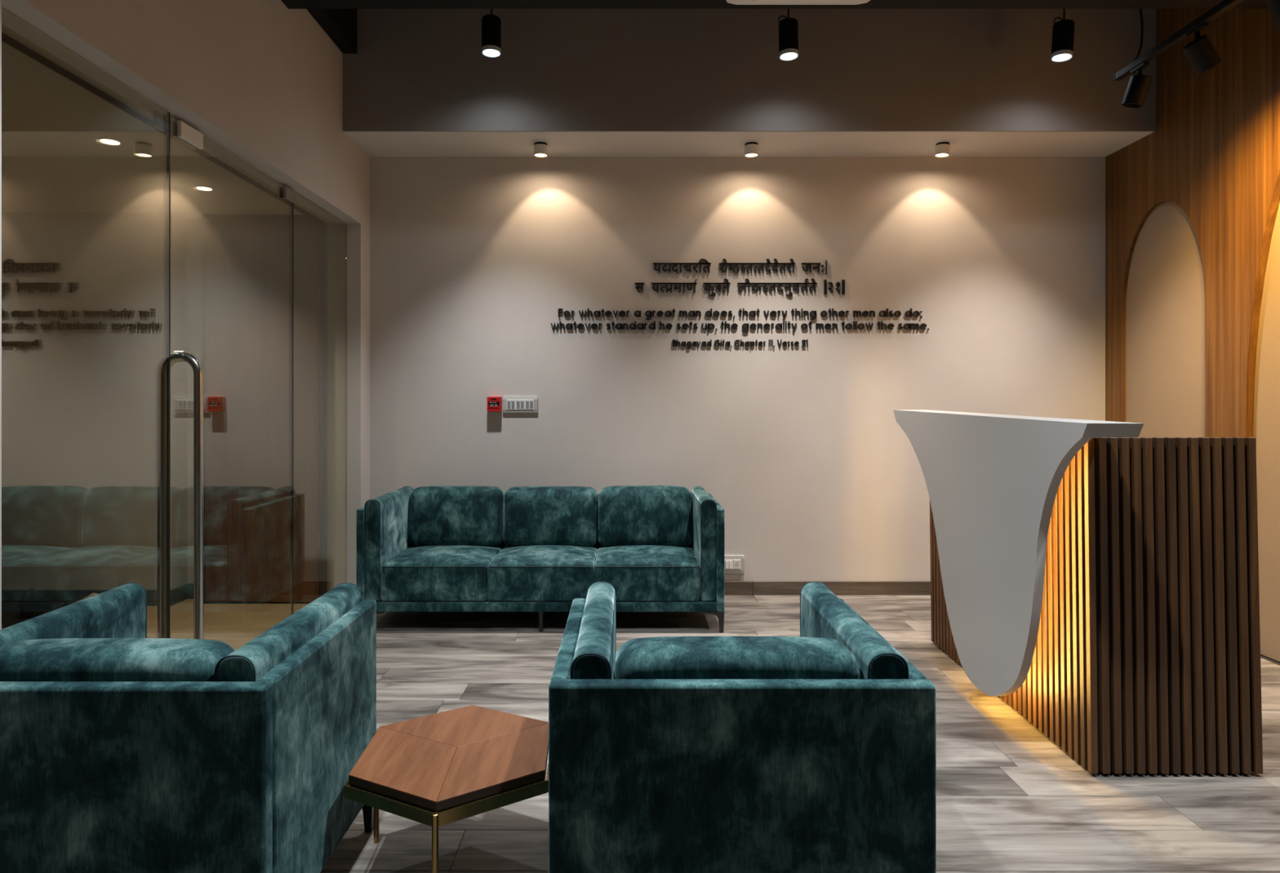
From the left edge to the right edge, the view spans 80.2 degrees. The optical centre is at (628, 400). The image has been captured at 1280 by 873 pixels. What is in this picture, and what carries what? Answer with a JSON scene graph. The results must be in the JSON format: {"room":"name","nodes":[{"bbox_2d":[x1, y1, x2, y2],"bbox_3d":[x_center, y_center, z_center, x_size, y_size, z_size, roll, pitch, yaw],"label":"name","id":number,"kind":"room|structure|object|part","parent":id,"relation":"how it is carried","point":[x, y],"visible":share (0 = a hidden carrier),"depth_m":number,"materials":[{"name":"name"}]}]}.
{"room":"office reception area","nodes":[
{"label":"office reception area","id":0,"kind":"room"},
{"bbox_2d":[1,213,201,590],"bbox_3d":[-3.388,0.056,4.795,3.025,2.408,0.310,0,0,0],"label":"wall","id":1,"kind":"structure","parent":0,"point":[84,295],"depth_m":4.64,"materials":[{"name":"paint"}]},
{"bbox_2d":[1,583,193,606],"bbox_3d":[-3.311,1.202,4.720,1.378,0.095,0.179,0,0,0],"label":"baseboard","id":2,"kind":"structure","parent":1,"relation":"attached to","point":[9,597],"depth_m":4.63,"materials":[{"name":"grey stone"}]},
{"bbox_2d":[204,217,319,602],"bbox_3d":[-2.249,0.055,4.691,0.712,2.366,0.047,0,0,0],"label":"door","id":3,"kind":"structure","parent":1,"relation":"in","point":[247,260],"depth_m":4.67,"materials":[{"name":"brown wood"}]},
{"bbox_2d":[201,213,327,604],"bbox_3d":[-2.248,0.051,4.735,0.744,2.398,0.150,0,0,0],"label":"frame","id":4,"kind":"object","parent":1,"relation":"attached to","point":[323,229],"visible":0.26,"depth_m":4.67,"materials":[{"name":"black metal"}]},
{"bbox_2d":[1,40,303,219],"bbox_3d":[-3.388,-1.198,2.575,3.025,0.100,4.750,0,0,0],"label":"ceiling","id":5,"kind":"structure","parent":0,"point":[53,160],"depth_m":3.65,"materials":[{"name":"paint"}]},
{"bbox_2d":[97,137,122,146],"bbox_3d":[-2.294,-1.145,3.364,0.092,0.005,0.092,0,0,0],"label":"recessed light","id":6,"kind":"object","parent":5,"relation":"in","point":[112,142],"visible":1,"depth_m":3.36,"materials":[{"name":"white paint"}]},
{"bbox_2d":[194,186,213,191],"bbox_3d":[-2.290,-1.145,4.104,0.092,0.005,0.092,0,0,0],"label":"recessed light","id":7,"kind":"object","parent":5,"relation":"in","point":[206,188],"visible":1,"depth_m":4.10,"materials":[{"name":"white paint"}]},
{"bbox_2d":[0,0,369,630],"bbox_3d":[-1.770,-0.715,0.925,0.209,3.970,8.250,0,0,0],"label":"wall","id":8,"kind":"structure","parent":0,"point":[261,81],"depth_m":3.49,"materials":[{"name":"paint"}]},
{"bbox_2d":[153,110,169,638],"bbox_3d":[-1.763,0.073,2.462,0.028,2.346,0.876,0,0,0],"label":"window","id":9,"kind":"structure","parent":8,"relation":"in","point":[159,118],"depth_m":2.90,"materials":[{"name":"clear glass"}]},
{"bbox_2d":[1,31,327,226],"bbox_3d":[-1.881,-1.109,3.375,0.012,0.050,2.710,0,0,0],"label":"door frame","id":10,"kind":"structure","parent":8,"relation":"attached to","point":[6,38],"depth_m":2.79,"materials":[{"name":"black metal"}]},
{"bbox_2d":[157,120,295,639],"bbox_3d":[-1.755,0.076,3.433,0.176,2.328,1.054,0,0,0],"label":"door","id":11,"kind":"structure","parent":8,"relation":"in","point":[180,131],"depth_m":2.96,"materials":[{"name":"silver glass"}]},
{"bbox_3d":[-1.755,0.457,2.978,0.176,1.299,0.034,0,0,0],"label":"pull handle","id":12,"kind":"part","parent":11,"relation":"part of","materials":[{"name":"silver metal"}]},
{"bbox_2d":[290,203,346,615],"bbox_3d":[-1.755,0.073,4.347,0.012,2.346,0.762,0,0,0],"label":"window","id":13,"kind":"structure","parent":8,"relation":"in","point":[291,204],"depth_m":3.97,"materials":[{"name":"clear glass"}]},
{"bbox_2d":[306,8,356,53],"bbox_3d":[-1.622,-2.360,2.514,0.084,0.676,3.828,0,0,0],"label":"beam","id":14,"kind":"structure","parent":8,"relation":"attached to","point":[340,24],"depth_m":4.21,"materials":[{"name":"paint"}]},
{"bbox_2d":[146,595,1279,872],"bbox_3d":[-0.890,1.310,0.875,8.131,0.120,8.150,0,0,0],"label":"floor","id":15,"kind":"structure","parent":0,"point":[1010,799],"depth_m":2.53,"materials":[{"name":"grey"}]},
{"bbox_2d":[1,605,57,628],"bbox_3d":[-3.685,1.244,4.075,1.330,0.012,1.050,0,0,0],"label":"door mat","id":16,"kind":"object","parent":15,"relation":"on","point":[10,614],"visible":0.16,"depth_m":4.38,"materials":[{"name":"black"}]},
{"bbox_2d":[35,600,77,617],"bbox_3d":[-3.200,1.182,4.280,0.270,0.112,0.100,0,0,4],"label":"shoe","id":17,"kind":"object","parent":16,"relation":"on","point":[69,602],"visible":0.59,"depth_m":4.26,"materials":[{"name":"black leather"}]},
{"bbox_2d":[76,593,97,601],"bbox_3d":[-3.170,1.179,4.450,0.270,0.116,0.100,0,0,21],"label":"shoe","id":18,"kind":"object","parent":16,"relation":"on","point":[91,594],"visible":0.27,"depth_m":4.42,"materials":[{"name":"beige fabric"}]},
{"bbox_2d":[0,582,376,872],"bbox_3d":[-1.138,0.889,1.889,0.798,0.723,0.693,0,0,0],"label":"armchair","id":19,"kind":"object","parent":15,"relation":"on","point":[122,750],"visible":0.97,"depth_m":1.54,"materials":[{"name":"teal fabric"}]},
{"bbox_2d":[0,583,145,646],"bbox_3d":[-1.452,0.808,1.907,0.084,0.548,0.638,0,0,0],"label":"cushion","id":20,"kind":"object","parent":19,"relation":"on","point":[119,612],"depth_m":2.02,"materials":[{"name":"teal fabric"}]},
{"bbox_2d":[0,638,234,681],"bbox_3d":[-1.138,0.709,1.681,0.535,0.363,0.178,0,0,0],"label":"cushion","id":21,"kind":"object","parent":19,"relation":"on","point":[21,660],"depth_m":1.60,"materials":[{"name":"teal fabric"}]},
{"bbox_3d":[-1.138,0.861,1.564,0.798,0.555,0.042,0,0,0],"label":"panel","id":22,"kind":"part","parent":19,"relation":"part of","materials":[{"name":"teal fabric"}]},
{"bbox_2d":[216,583,360,681],"bbox_3d":[-0.824,0.808,1.907,0.084,0.548,0.638,0,0,0],"label":"cushion","id":23,"kind":"object","parent":19,"relation":"on","point":[255,660],"depth_m":1.77,"materials":[{"name":"teal fabric"}]},
{"bbox_3d":[-0.760,0.861,1.911,0.042,0.555,0.650,0,0,0],"label":"panel","id":24,"kind":"part","parent":19,"relation":"part of","materials":[{"name":"teal fabric"}]},
{"bbox_3d":[-0.810,1.194,2.215,0.139,0.112,0.030,0,0,0],"label":"leg","id":25,"kind":"part","parent":19,"relation":"part of","materials":[{"name":"black metal"}]},
{"bbox_2d":[344,705,548,872],"bbox_3d":[-0.460,1.085,2.015,0.523,0.330,0.585,0,0,0],"label":"side table","id":26,"kind":"object","parent":15,"relation":"on","point":[436,771],"visible":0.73,"depth_m":1.91,"materials":[{"name":"brown wood"}]},
{"bbox_3d":[-0.713,1.097,2.152,0.015,0.306,0.015,0,0,0],"label":"leg","id":27,"kind":"part","parent":26,"relation":"part of","materials":[{"name":"gold metal"}]},
{"bbox_3d":[-0.572,0.922,1.944,0.261,0.004,0.402,0,0,0],"label":"veneer panel","id":28,"kind":"part","parent":26,"relation":"part of","materials":[{"name":"brown wood"}]},
{"bbox_3d":[-0.440,1.097,1.730,0.015,0.306,0.015,0,0,0],"label":"leg","id":29,"kind":"part","parent":26,"relation":"part of","materials":[{"name":"gold metal"}]},
{"bbox_3d":[-0.455,0.957,2.020,0.488,0.027,0.547,0,0,0],"label":"support plate","id":30,"kind":"part","parent":26,"relation":"part of","materials":[{"name":"black"}]},
{"bbox_3d":[-0.462,0.922,2.159,0.415,0.004,0.240,0,0,27],"label":"veneer panel","id":31,"kind":"part","parent":26,"relation":"part of","materials":[{"name":"brown wood"}]},
{"bbox_3d":[-0.331,0.922,1.957,0.247,0.004,0.427,0,0,0],"label":"veneer panel","id":32,"kind":"part","parent":26,"relation":"part of","materials":[{"name":"brown wood"}]},
{"bbox_2d":[356,485,724,633],"bbox_3d":[-0.473,0.886,4.435,1.983,0.727,0.700,0,0,0],"label":"sofa","id":33,"kind":"object","parent":15,"relation":"on","point":[661,548],"visible":0.93,"depth_m":4.19,"materials":[{"name":"teal fabric"}]},
{"bbox_3d":[-1.444,0.861,4.413,0.042,0.555,0.656,0,0,0],"label":"panel","id":34,"kind":"part","parent":33,"relation":"part of","materials":[{"name":"teal fabric"}]},
{"bbox_2d":[364,486,413,601],"bbox_3d":[-1.380,0.808,4.417,0.084,0.548,0.644,0,0,0],"label":"armrest","id":35,"kind":"object","parent":33,"relation":"on","point":[387,516],"depth_m":4.14,"materials":[{"name":"teal fabric"}]},
{"bbox_2d":[381,545,501,601],"bbox_3d":[-1.048,0.963,4.339,0.571,0.242,0.492,0,0,0],"label":"seat cushion","id":36,"kind":"object","parent":33,"relation":"on","point":[419,573],"depth_m":4.09,"materials":[{"name":"teal fabric"}]},
{"bbox_2d":[408,486,504,547],"bbox_3d":[-1.048,0.708,4.640,0.571,0.365,0.178,0,0,0],"label":"cushion","id":37,"kind":"object","parent":33,"relation":"on","point":[468,516],"depth_m":4.56,"materials":[{"name":"teal fabric"}]},
{"bbox_3d":[-0.473,1.194,4.115,0.032,0.112,0.032,0,0,0],"label":"leg","id":38,"kind":"part","parent":33,"relation":"part of","materials":[{"name":"black metal"}]},
{"bbox_2d":[488,545,597,601],"bbox_3d":[-0.473,0.963,4.339,0.571,0.242,0.492,0,0,0],"label":"seat cushion","id":39,"kind":"object","parent":33,"relation":"on","point":[517,573],"depth_m":4.09,"materials":[{"name":"teal fabric"}]},
{"bbox_3d":[-0.473,1.113,4.112,1.897,0.051,0.046,0,0,0],"label":"rail","id":40,"kind":"part","parent":33,"relation":"part of","materials":[{"name":"teal fabric"}]},
{"bbox_2d":[503,486,597,547],"bbox_3d":[-0.473,0.708,4.640,0.571,0.363,0.178,0,0,0],"label":"cushion","id":41,"kind":"object","parent":33,"relation":"on","point":[565,516],"depth_m":4.56,"materials":[{"name":"teal fabric"}]},
{"bbox_3d":[-0.473,0.861,4.764,1.983,0.555,0.042,0,0,0],"label":"panel","id":42,"kind":"part","parent":33,"relation":"part of","materials":[{"name":"teal fabric"}]},
{"bbox_2d":[598,485,692,547],"bbox_3d":[0.101,0.706,4.640,0.571,0.367,0.178,0,0,0],"label":"cushion","id":43,"kind":"object","parent":33,"relation":"on","point":[628,515],"depth_m":4.56,"materials":[{"name":"teal fabric"}]},
{"bbox_2d":[594,545,699,601],"bbox_3d":[0.101,0.963,4.339,0.571,0.242,0.492,0,0,0],"label":"seat cushion","id":44,"kind":"object","parent":33,"relation":"on","point":[637,573],"depth_m":4.09,"materials":[{"name":"teal fabric"}]},
{"bbox_2d":[691,486,716,601],"bbox_3d":[0.433,0.808,4.417,0.084,0.548,0.644,0,0,0],"label":"armrest","id":45,"kind":"object","parent":33,"relation":"on","point":[704,508],"depth_m":4.10,"materials":[{"name":"teal fabric"}]},
{"bbox_3d":[0.447,1.194,4.106,0.139,0.112,0.030,0,0,0],"label":"leg","id":46,"kind":"part","parent":33,"relation":"part of","materials":[{"name":"black metal"}]},
{"bbox_3d":[0.497,0.861,4.413,0.042,0.555,0.656,0,0,0],"label":"panel","id":47,"kind":"part","parent":33,"relation":"part of","materials":[{"name":"teal fabric"}]},
{"bbox_2d":[548,582,936,872],"bbox_3d":[0.234,0.889,1.903,0.798,0.723,0.693,0,0,0],"label":"armchair","id":48,"kind":"object","parent":15,"relation":"on","point":[815,751],"visible":1,"depth_m":1.56,"materials":[{"name":"teal fabric"}]},
{"bbox_3d":[-0.143,0.861,1.925,0.042,0.555,0.650,0,0,0],"label":"panel","id":49,"kind":"part","parent":48,"relation":"part of","materials":[{"name":"teal fabric"}]},
{"bbox_2d":[572,582,615,679],"bbox_3d":[-0.080,0.808,1.921,0.084,0.548,0.638,0,0,0],"label":"cushion","id":50,"kind":"object","parent":48,"relation":"on","point":[593,639],"depth_m":1.78,"materials":[{"name":"teal fabric"}]},
{"bbox_2d":[613,636,859,679],"bbox_3d":[0.234,0.709,1.695,0.535,0.363,0.178,0,0,0],"label":"cushion","id":51,"kind":"object","parent":48,"relation":"on","point":[666,657],"depth_m":1.62,"materials":[{"name":"teal fabric"}]},
{"bbox_3d":[0.234,0.861,1.578,0.798,0.555,0.042,0,0,0],"label":"panel","id":52,"kind":"part","parent":48,"relation":"part of","materials":[{"name":"teal fabric"}]},
{"bbox_2d":[800,582,906,679],"bbox_3d":[0.548,0.808,1.921,0.084,0.548,0.638,0,0,0],"label":"armrest","id":53,"kind":"object","parent":48,"relation":"on","point":[824,615],"depth_m":1.82,"materials":[{"name":"teal fabric"}]},
{"bbox_3d":[0.613,0.861,1.925,0.042,0.555,0.650,0,0,0],"label":"panel","id":54,"kind":"part","parent":48,"relation":"part of","materials":[{"name":"teal fabric"}]},
{"bbox_2d":[893,409,1262,774],"bbox_3d":[1.764,0.649,3.171,0.728,1.202,1.703,0,0,0],"label":"reception desk","id":55,"kind":"object","parent":15,"relation":"on","point":[1098,580],"visible":1,"depth_m":2.54,"materials":[{"name":"brown wood"}]},
{"bbox_3d":[1.416,0.602,3.171,0.032,1.107,1.703,0,0,0],"label":"panel","id":56,"kind":"part","parent":55,"relation":"part of","materials":[{"name":"grey"}]},
{"bbox_2d":[369,156,1105,581],"bbox_3d":[0.705,-0.715,4.975,4.741,3.970,0.150,0,0,0],"label":"wall","id":57,"kind":"structure","parent":0,"point":[810,465],"depth_m":4.90,"materials":[{"name":"paint"}]},
{"bbox_2d":[487,396,502,411],"bbox_3d":[-0.858,0.022,4.872,0.088,0.094,0.056,0,0,0],"label":"fire alarm","id":58,"kind":"object","parent":57,"relation":"attached to","point":[494,403],"visible":1,"depth_m":4.85,"materials":[{"name":"red plastic"}]},
{"bbox_2d":[502,396,537,413],"bbox_3d":[-0.693,0.025,4.887,0.220,0.099,0.025,0,0,0],"label":"switch plate","id":59,"kind":"object","parent":57,"relation":"attached to","point":[510,404],"visible":1,"depth_m":4.87,"materials":[{"name":"white plastic"}]},
{"bbox_2d":[516,400,519,408],"bbox_3d":[-0.708,0.023,4.877,0.018,0.050,0.006,0,0,0],"label":"rocker switch","id":60,"kind":"object","parent":59,"relation":"attached to","point":[517,402],"depth_m":4.88,"materials":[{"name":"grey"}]},
{"bbox_3d":[-0.696,0.024,4.882,0.176,0.066,0.003,0,0,0],"label":"module frame","id":61,"kind":"part","parent":59,"relation":"part of","materials":[{"name":"white plastic"}]},
{"bbox_2d":[520,400,524,408],"bbox_3d":[-0.682,0.023,4.877,0.018,0.050,0.006,0,0,0],"label":"rocker switch","id":62,"kind":"object","parent":59,"relation":"attached to","point":[522,402],"depth_m":4.88,"materials":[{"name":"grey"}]},
{"bbox_2d":[525,400,528,408],"bbox_3d":[-0.649,0.023,4.877,0.018,0.050,0.006,0,0,0],"label":"rocker switch","id":63,"kind":"object","parent":59,"relation":"attached to","point":[526,402],"depth_m":4.88,"materials":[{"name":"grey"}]},
{"bbox_2d":[529,400,533,408],"bbox_3d":[-0.623,0.023,4.877,0.018,0.050,0.006,0,0,0],"label":"rocker switch","id":64,"kind":"object","parent":59,"relation":"attached to","point":[531,402],"depth_m":4.88,"materials":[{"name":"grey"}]},
{"bbox_2d":[724,555,744,573],"bbox_3d":[0.668,1.053,4.885,0.156,0.116,0.029,0,0,0],"label":"power socket","id":65,"kind":"object","parent":57,"relation":"attached to","point":[734,564],"visible":0.87,"depth_m":4.88,"materials":[{"name":"white plastic"}]},
{"bbox_2d":[725,560,728,568],"bbox_3d":[0.633,1.052,4.875,0.020,0.050,0.010,0,0,0],"label":"rocker switch","id":66,"kind":"object","parent":65,"relation":"attached to","point":[726,562],"depth_m":4.87,"materials":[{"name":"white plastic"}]},
{"bbox_2d":[728,560,732,568],"bbox_3d":[0.657,1.052,4.875,0.020,0.050,0.010,0,0,0],"label":"rocker switch","id":67,"kind":"object","parent":65,"relation":"attached to","point":[730,562],"depth_m":4.87,"materials":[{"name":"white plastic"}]},
{"bbox_3d":[0.668,1.053,4.882,0.108,0.066,0.003,0,0,0],"label":"module frame","id":68,"kind":"part","parent":65,"relation":"part of","materials":[{"name":"white plastic"}]},
{"bbox_2d":[733,560,740,568],"bbox_3d":[0.696,1.052,4.880,0.044,0.056,0.002,0,0,0],"label":"socket","id":69,"kind":"object","parent":65,"relation":"attached to","point":[736,564],"depth_m":4.88,"materials":[{"name":"white plastic"}]},
{"bbox_2d":[635,278,844,297],"bbox_3d":[0.716,-0.729,4.893,1.350,0.116,0.013,0,0,0],"label":"raised lettering","id":70,"kind":"object","parent":57,"relation":"attached to","point":[675,288],"visible":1,"depth_m":4.89,"materials":[{"name":"black plastic"}]},
{"bbox_2d":[653,258,826,274],"bbox_3d":[0.717,-0.864,4.893,1.118,0.099,0.013,0,0,0],"label":"raised lettering","id":71,"kind":"object","parent":57,"relation":"attached to","point":[768,260],"visible":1,"depth_m":4.89,"materials":[{"name":"black plastic"}]},
{"bbox_2d":[551,320,929,333],"bbox_3d":[0.718,-0.475,4.893,2.435,0.074,0.013,0,0,0],"label":"raised lettering","id":72,"kind":"object","parent":57,"relation":"attached to","point":[788,323],"visible":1,"depth_m":4.89,"materials":[{"name":"black plastic"}]},
{"bbox_2d":[558,308,922,319],"bbox_3d":[0.719,-0.557,4.893,2.342,0.074,0.013,0,0,0],"label":"raised lettering","id":73,"kind":"object","parent":57,"relation":"attached to","point":[886,313],"visible":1,"depth_m":4.89,"materials":[{"name":"black plastic"}]},
{"bbox_2d":[672,339,808,349],"bbox_3d":[0.719,-0.365,4.893,0.870,0.063,0.013,0,0,0],"label":"raised lettering","id":74,"kind":"object","parent":57,"relation":"attached to","point":[770,341],"visible":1,"depth_m":4.89,"materials":[{"name":"black plastic"}]},
{"bbox_2d":[724,581,930,595],"bbox_3d":[0.705,1.207,4.893,4.737,0.086,0.013,0,0,0],"label":"baseboard","id":75,"kind":"structure","parent":57,"relation":"attached to","point":[731,588],"depth_m":4.89,"materials":[{"name":"brown wood"}]},
{"bbox_2d":[342,8,1155,131],"bbox_3d":[0.705,-2.136,4.665,4.741,1.127,0.470,0,0,0],"label":"wall","id":76,"kind":"structure","parent":0,"point":[411,69],"depth_m":4.43,"materials":[{"name":"paint"}]},
{"bbox_2d":[533,142,547,157],"bbox_3d":[-0.537,-1.537,4.655,0.086,0.071,0.086,0,0,0],"label":"spotlight","id":77,"kind":"object","parent":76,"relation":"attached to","point":[540,148],"visible":1,"depth_m":4.62,"materials":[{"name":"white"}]},
{"bbox_3d":[-0.537,-1.566,4.655,0.080,0.014,0.080,0,0,0],"label":"plate","id":78,"kind":"part","parent":77,"relation":"part of","materials":[{"name":"black metal"}]},
{"bbox_2d":[343,131,1154,156],"bbox_3d":[0.705,-1.579,4.671,4.741,0.012,0.458,0,0,0],"label":"soffit","id":79,"kind":"structure","parent":76,"relation":"attached to","point":[374,144],"depth_m":4.65,"materials":[{"name":"paint"}]},
{"bbox_2d":[744,142,758,157],"bbox_3d":[0.753,-1.537,4.655,0.086,0.071,0.086,0,0,0],"label":"spotlight","id":80,"kind":"object","parent":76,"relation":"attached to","point":[751,148],"visible":1,"depth_m":4.62,"materials":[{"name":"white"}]},
{"bbox_3d":[0.753,-1.566,4.655,0.080,0.014,0.080,0,0,0],"label":"plate","id":81,"kind":"part","parent":80,"relation":"part of","materials":[{"name":"black metal"}]},
{"bbox_2d":[934,142,950,158],"bbox_3d":[1.922,-1.536,4.655,0.089,0.074,0.086,0,0,0],"label":"spotlight","id":82,"kind":"object","parent":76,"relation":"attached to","point":[942,149],"visible":1,"depth_m":4.62,"materials":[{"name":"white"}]},
{"bbox_3d":[1.925,-1.566,4.655,0.080,0.014,0.080,0,0,0],"label":"plate","id":83,"kind":"part","parent":82,"relation":"part of","materials":[{"name":"black metal"}]},
{"bbox_2d":[1105,8,1279,662],"bbox_3d":[3.105,-0.725,0.850,0.060,3.950,8.100,0,0,0],"label":"wall","id":84,"kind":"structure","parent":0,"point":[1193,204],"depth_m":4.03,"materials":[{"name":"brown wood"}]},
{"bbox_3d":[3.116,0.051,4.395,0.038,2.398,0.676,0,0,0],"label":"niche panel","id":85,"kind":"part","parent":84,"relation":"part of","materials":[{"name":"paint"}]},
{"bbox_3d":[3.125,-0.184,3.090,0.020,2.868,1.396,0,0,0],"label":"niche panel","id":86,"kind":"part","parent":84,"relation":"part of","materials":[{"name":"paint"}]},
{"bbox_3d":[0.679,-2.750,0.950,5.191,0.100,8.300,0,0,0],"label":"ceiling","id":87,"kind":"structure","parent":0,"visible":0},
{"bbox_2d":[481,8,501,57],"bbox_3d":[-0.743,-2.291,4.120,0.104,0.815,0.104,0,0,0],"label":"pendant spotlight","id":88,"kind":"object","parent":87,"relation":"hanging from","point":[491,24],"visible":1,"depth_m":4.08,"materials":[{"name":"black metal"}]},
{"bbox_2d":[280,0,1268,8],"bbox_3d":[0.748,-2.257,3.470,4.648,0.884,0.100,0,0,0],"label":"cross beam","id":89,"kind":"structure","parent":87,"relation":"attached to","point":[290,4],"depth_m":3.49,"materials":[{"name":"paint"}]},
{"bbox_2d":[777,8,798,61],"bbox_3d":[0.866,-2.281,4.120,0.111,0.834,0.104,0,0,0],"label":"pendant spotlight","id":90,"kind":"object","parent":87,"relation":"hanging from","point":[788,27],"visible":1,"depth_m":4.08,"materials":[{"name":"black metal"}]},
{"bbox_2d":[725,0,870,4],"bbox_3d":[0.705,-2.177,2.880,0.624,1.042,0.624,0,0,0],"label":"air conditioner","id":91,"kind":"object","parent":87,"relation":"hanging from","point":[732,2],"visible":1,"depth_m":3.17,"materials":[{"name":"white plastic"}]},
{"bbox_2d":[1050,8,1075,62],"bbox_3d":[2.354,-2.277,4.120,0.114,0.843,0.104,0,0,0],"label":"pendant spotlight","id":92,"kind":"object","parent":87,"relation":"hanging from","point":[1063,31],"visible":1,"depth_m":4.08,"materials":[{"name":"black metal"}]},
{"bbox_3d":[2.361,-2.371,4.120,0.012,0.654,0.009,0,0,0],"label":"cord","id":93,"kind":"part","parent":92,"relation":"part of","materials":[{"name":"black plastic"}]},
{"bbox_2d":[1113,0,1243,80],"bbox_3d":[2.528,-2.172,2.406,0.064,1.051,3.012,0,0,0],"label":"track rail","id":94,"kind":"object","parent":87,"relation":"hanging from","point":[1224,6],"visible":0.94,"depth_m":3.51,"materials":[{"name":"black metal"}]},
{"bbox_2d":[1120,62,1152,107],"bbox_3d":[2.507,-1.548,3.749,0.094,0.200,0.130,0,0,-41],"label":"track spotlight","id":95,"kind":"object","parent":94,"relation":"hanging from","point":[1139,84],"visible":1,"depth_m":3.72,"materials":[{"name":"black metal"}]},
{"bbox_3d":[2.515,-1.603,3.740,0.020,0.061,0.020,0,0,0],"label":"stem","id":96,"kind":"part","parent":95,"relation":"part of","materials":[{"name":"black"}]},
{"bbox_2d":[1182,22,1222,75],"bbox_3d":[2.538,-1.549,3.363,0.153,0.197,0.107,0,0,0],"label":"track spotlight","id":97,"kind":"object","parent":94,"relation":"hanging from","point":[1200,52],"visible":1,"depth_m":3.33,"materials":[{"name":"black metal"}]},
{"bbox_3d":[2.515,-1.603,3.360,0.020,0.061,0.020,0,0,0],"label":"stem","id":98,"kind":"part","parent":97,"relation":"part of","materials":[{"name":"black metal"}]},
{"bbox_2d":[1263,0,1279,27],"bbox_3d":[2.538,-1.549,2.938,0.154,0.197,0.102,0,0,-18],"label":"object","id":99,"kind":"object","parent":94,"relation":"hanging from","point":[1273,6],"visible":1,"depth_m":2.94,"materials":[{"name":"black"}]}
]}

